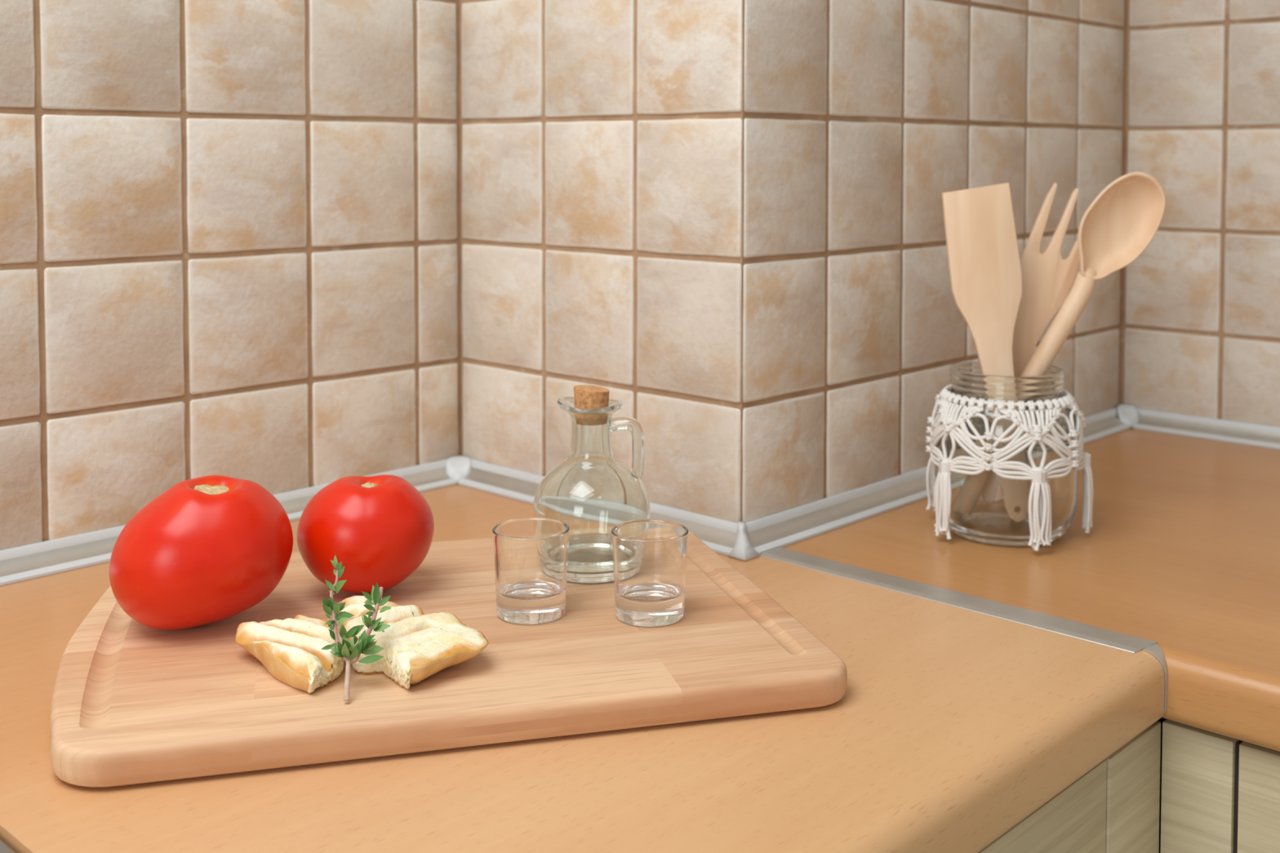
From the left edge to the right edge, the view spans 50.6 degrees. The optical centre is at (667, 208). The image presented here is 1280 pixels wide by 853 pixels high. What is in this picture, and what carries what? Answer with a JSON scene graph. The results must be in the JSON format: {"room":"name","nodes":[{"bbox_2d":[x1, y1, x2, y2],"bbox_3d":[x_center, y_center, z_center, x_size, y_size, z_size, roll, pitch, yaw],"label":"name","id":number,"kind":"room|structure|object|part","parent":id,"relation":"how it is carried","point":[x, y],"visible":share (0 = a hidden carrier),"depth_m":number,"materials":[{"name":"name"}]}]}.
{"room":"kitchen","nodes":[
{"label":"kitchen","id":0,"kind":"room"},
{"bbox_2d":[0,0,461,550],"bbox_3d":[-0.499,0.062,0.843,0.080,2.150,1.030,2,3,43],"label":"wall","id":1,"kind":"structure","parent":0,"point":[229,229],"depth_m":0.97,"materials":[{"name":"tile"}]},
{"bbox_2d":[0,458,457,586],"bbox_3d":[-0.337,0.225,0.952,0.018,0.017,0.499,2,3,43],"label":"trim","id":2,"kind":"structure","parent":1,"relation":"attached to","point":[25,562],"depth_m":0.90,"materials":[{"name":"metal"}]},
{"bbox_2d":[459,0,803,523],"bbox_3d":[-0.039,0.055,1.058,0.306,2.150,0.070,2,3,43],"label":"wall","id":3,"kind":"structure","parent":0,"point":[602,141],"depth_m":1.01,"materials":[{"name":"tile"}]},
{"bbox_2d":[445,455,737,555],"bbox_3d":[-0.062,0.222,1.023,0.325,0.019,0.021,2,3,43],"label":"trim","id":4,"kind":"structure","parent":3,"relation":"attached to","point":[719,535],"depth_m":1.07,"materials":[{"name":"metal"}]},
{"bbox_2d":[742,0,1126,522],"bbox_3d":[0.232,0.051,1.174,0.070,2.150,0.603,2,3,43],"label":"wall","id":5,"kind":"structure","parent":0,"point":[904,104],"depth_m":1.06,"materials":[{"name":"tile"}]},
{"bbox_2d":[728,407,1131,561],"bbox_3d":[0.255,0.217,1.141,0.023,0.019,0.624,2,3,43],"label":"trim","id":6,"kind":"structure","parent":5,"relation":"attached to","point":[782,529],"depth_m":1.00,"materials":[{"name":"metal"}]},
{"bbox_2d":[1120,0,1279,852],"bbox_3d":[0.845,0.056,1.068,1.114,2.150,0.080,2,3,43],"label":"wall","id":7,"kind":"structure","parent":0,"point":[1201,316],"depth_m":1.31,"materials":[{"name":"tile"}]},
{"bbox_2d":[1117,404,1279,449],"bbox_3d":[0.818,0.222,1.030,0.993,0.020,0.022,2,3,43],"label":"trim","id":8,"kind":"structure","parent":7,"relation":"attached to","point":[1212,428],"depth_m":1.31,"materials":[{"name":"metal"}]},
{"bbox_3d":[0.153,1.183,-0.011,2.700,0.020,3.100,2,3,43],"label":"floor","id":9,"kind":"structure","parent":0,"visible":0},
{"bbox_2d":[0,840,15,852],"bbox_3d":[-0.461,0.708,0.364,0.622,0.898,0.553,2,3,43],"label":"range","id":10,"kind":"object","parent":9,"relation":"on","point":[4,848],"visible":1,"depth_m":0.54,"materials":[{"name":"metal"}]},
{"bbox_2d":[977,720,1160,852],"bbox_3d":[-0.108,0.713,0.773,0.565,0.858,0.513,2,3,43],"label":"base cabinet","id":11,"kind":"object","parent":9,"relation":"on","point":[1113,807],"visible":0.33,"depth_m":0.71,"materials":[{"name":"beige wood"}]},
{"bbox_2d":[0,484,1164,852],"bbox_3d":[-0.121,0.261,0.757,0.601,0.038,0.507,2,3,43],"label":"countertop","id":12,"kind":"structure","parent":11,"relation":"on","point":[951,726],"depth_m":0.60,"materials":[{"name":"brown laminate"}]},
{"bbox_2d":[49,529,847,787],"bbox_3d":[-0.127,0.232,0.751,0.384,0.017,0.283,-1,2,-15],"label":"cutting board","id":13,"kind":"object","parent":12,"relation":"on","point":[133,703],"visible":0.77,"depth_m":0.66,"materials":[{"name":"brown wood"}]},
{"bbox_2d":[109,475,293,630],"bbox_3d":[-0.250,0.185,0.729,0.088,0.078,0.093,2,3,43],"label":"tomato","id":14,"kind":"object","parent":13,"relation":"on","point":[207,549],"visible":1,"depth_m":0.70,"materials":[{"name":"food"}]},
{"bbox_2d":[235,614,344,693],"bbox_3d":[-0.182,0.217,0.672,0.079,0.018,0.043,2,3,43],"label":"toasted bread","id":15,"kind":"object","parent":13,"relation":"on","point":[289,649],"visible":0.94,"depth_m":0.66,"materials":[{"name":"beige food"}]},
{"bbox_2d":[320,555,391,701],"bbox_3d":[-0.157,0.201,0.657,0.060,0.050,0.040,2,3,43],"label":"herb sprig","id":16,"kind":"object","parent":13,"relation":"on","point":[366,645],"visible":1,"depth_m":0.65,"materials":[{"name":"green plant"}]},
{"bbox_3d":[-0.150,0.221,0.633,0.003,0.014,0.019,0,2,-11],"label":"stem","id":17,"kind":"part","parent":16,"relation":"part of","materials":[{"name":"brown plant"}]},
{"bbox_2d":[297,474,434,593],"bbox_3d":[-0.174,0.189,0.785,0.077,0.067,0.078,2,3,43],"label":"tomato","id":18,"kind":"object","parent":13,"relation":"on","point":[380,528],"visible":0.98,"depth_m":0.76,"materials":[{"name":"food"}]},
{"bbox_2d":[338,595,488,689],"bbox_3d":[-0.139,0.217,0.688,0.111,0.018,0.065,2,3,43],"label":"toasted bread","id":19,"kind":"object","parent":13,"relation":"on","point":[417,646],"visible":0.73,"depth_m":0.66,"materials":[{"name":"beige food"}]},
{"bbox_2d":[492,517,569,624],"bbox_3d":[-0.075,0.200,0.747,0.042,0.048,0.042,2,3,43],"label":"shot glass","id":20,"kind":"object","parent":13,"relation":"on","point":[531,554],"visible":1,"depth_m":0.73,"materials":[{"name":"clear glass"}]},
{"bbox_2d":[533,396,649,582],"bbox_3d":[-0.046,0.168,0.824,0.071,0.105,0.071,-1,2,-22],"label":"glass bottle","id":21,"kind":"object","parent":13,"relation":"on","point":[592,491],"visible":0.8,"depth_m":0.80,"materials":[{"name":"clear glass"}]},
{"bbox_2d":[573,385,608,408],"bbox_3d":[-0.046,0.119,0.823,0.022,0.022,0.022,2,3,43],"label":"cork stopper","id":22,"kind":"object","parent":21,"relation":"in","point":[586,397],"visible":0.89,"depth_m":0.81,"materials":[{"name":"brown wood"}]},
{"bbox_3d":[-0.025,0.145,0.821,0.021,0.038,0.009,0,2,6],"label":"handle","id":23,"kind":"part","parent":21,"relation":"part of","materials":[{"name":"clear glass"}]},
{"bbox_2d":[611,519,688,626],"bbox_3d":[-0.010,0.200,0.744,0.042,0.048,0.042,2,3,43],"label":"shot glass","id":24,"kind":"object","parent":13,"relation":"on","point":[650,556],"visible":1,"depth_m":0.73,"materials":[{"name":"clear glass"}]},
{"bbox_3d":[0.070,0.669,0.564,0.019,0.752,0.445,2,3,43],"label":"door","id":25,"kind":"part","parent":11,"relation":"part of","materials":[{"name":"beige wood"}]},
{"bbox_3d":[0.244,0.664,0.751,0.020,0.758,0.064,2,3,43],"label":"filler panel","id":26,"kind":"part","parent":11,"relation":"part of","materials":[{"name":"beige wood"}]},
{"bbox_2d":[1160,719,1279,852],"bbox_3d":[0.710,0.716,0.737,0.685,0.858,0.546,2,3,43],"label":"base cabinet","id":27,"kind":"object","parent":9,"relation":"on","point":[1220,793],"visible":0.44,"depth_m":0.73,"materials":[{"name":"beige wood"}]},
{"bbox_2d":[760,428,1279,751],"bbox_3d":[0.619,0.259,0.817,0.993,0.040,0.607,2,3,43],"label":"countertop","id":28,"kind":"structure","parent":27,"relation":"on","point":[1180,553],"depth_m":0.89,"materials":[{"name":"brown laminate"}]},
{"bbox_3d":[0.172,0.255,0.833,0.277,0.034,0.022,2,3,43],"label":"joint strip","id":29,"kind":"part","parent":28,"relation":"part of","materials":[{"name":"silver metal"}]},
{"bbox_2d":[933,360,1079,546],"bbox_3d":[0.243,0.174,0.976,0.101,0.119,0.101,2,3,43],"label":"glass jar","id":30,"kind":"object","parent":28,"relation":"on","point":[987,507],"visible":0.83,"depth_m":0.94,"materials":[{"name":"clear glass"}]},
{"bbox_2d":[942,182,1022,376],"bbox_3d":[0.226,0.102,0.964,0.058,0.240,0.031,0,2,-1],"label":"wooden spatula","id":31,"kind":"object","parent":30,"relation":"in","point":[984,267],"visible":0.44,"depth_m":0.96,"materials":[{"name":"brown wood"}]},
{"bbox_2d":[925,383,1093,551],"bbox_3d":[0.242,0.180,0.977,0.118,0.100,0.118,2,3,43],"label":"macrame hanging","id":32,"kind":"object","parent":30,"relation":"attached to","point":[1040,522],"visible":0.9,"depth_m":0.93,"materials":[{"name":"white fabric"}]},
{"bbox_3d":[0.243,0.133,0.974,0.088,0.003,0.088,0,2,7],"label":"header cord","id":33,"kind":"part","parent":32,"relation":"part of","materials":[{"name":"white fabric"}]},
{"bbox_2d":[1012,182,1079,376],"bbox_3d":[0.274,0.099,1.007,0.097,0.235,0.020,-1,2,-20],"label":"wooden fork","id":34,"kind":"object","parent":30,"relation":"in","point":[1047,278],"visible":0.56,"depth_m":1.00,"materials":[{"name":"brown wood"}]},
{"bbox_2d":[1020,171,1165,376],"bbox_3d":[0.283,0.098,0.989,0.156,0.249,0.025,0,2,-6],"label":"wooden spoon","id":35,"kind":"object","parent":30,"relation":"in","point":[1121,222],"visible":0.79,"depth_m":0.99,"materials":[{"name":"brown wood"}]},
{"bbox_3d":[0.259,0.133,0.983,0.108,0.180,0.018,0,2,-8],"label":"handle","id":36,"kind":"part","parent":35,"relation":"part of","materials":[{"name":"brown wood"}]},
{"bbox_2d":[1077,171,1165,279],"bbox_3d":[0.330,0.013,0.991,0.064,0.079,0.023,0,2,-2],"label":"bowl","id":37,"kind":"object","parent":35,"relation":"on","point":[1124,218],"depth_m":0.99,"materials":[{"name":"brown wood"}]},
{"bbox_3d":[0.295,0.664,0.762,0.039,0.758,0.020,2,3,43],"label":"filler panel","id":38,"kind":"part","parent":27,"relation":"part of","materials":[{"name":"beige wood"}]},
{"bbox_3d":[0.530,0.671,0.543,0.598,0.752,0.020,2,3,43],"label":"door","id":39,"kind":"part","parent":27,"relation":"part of","materials":[{"name":"beige wood"}]}
]}

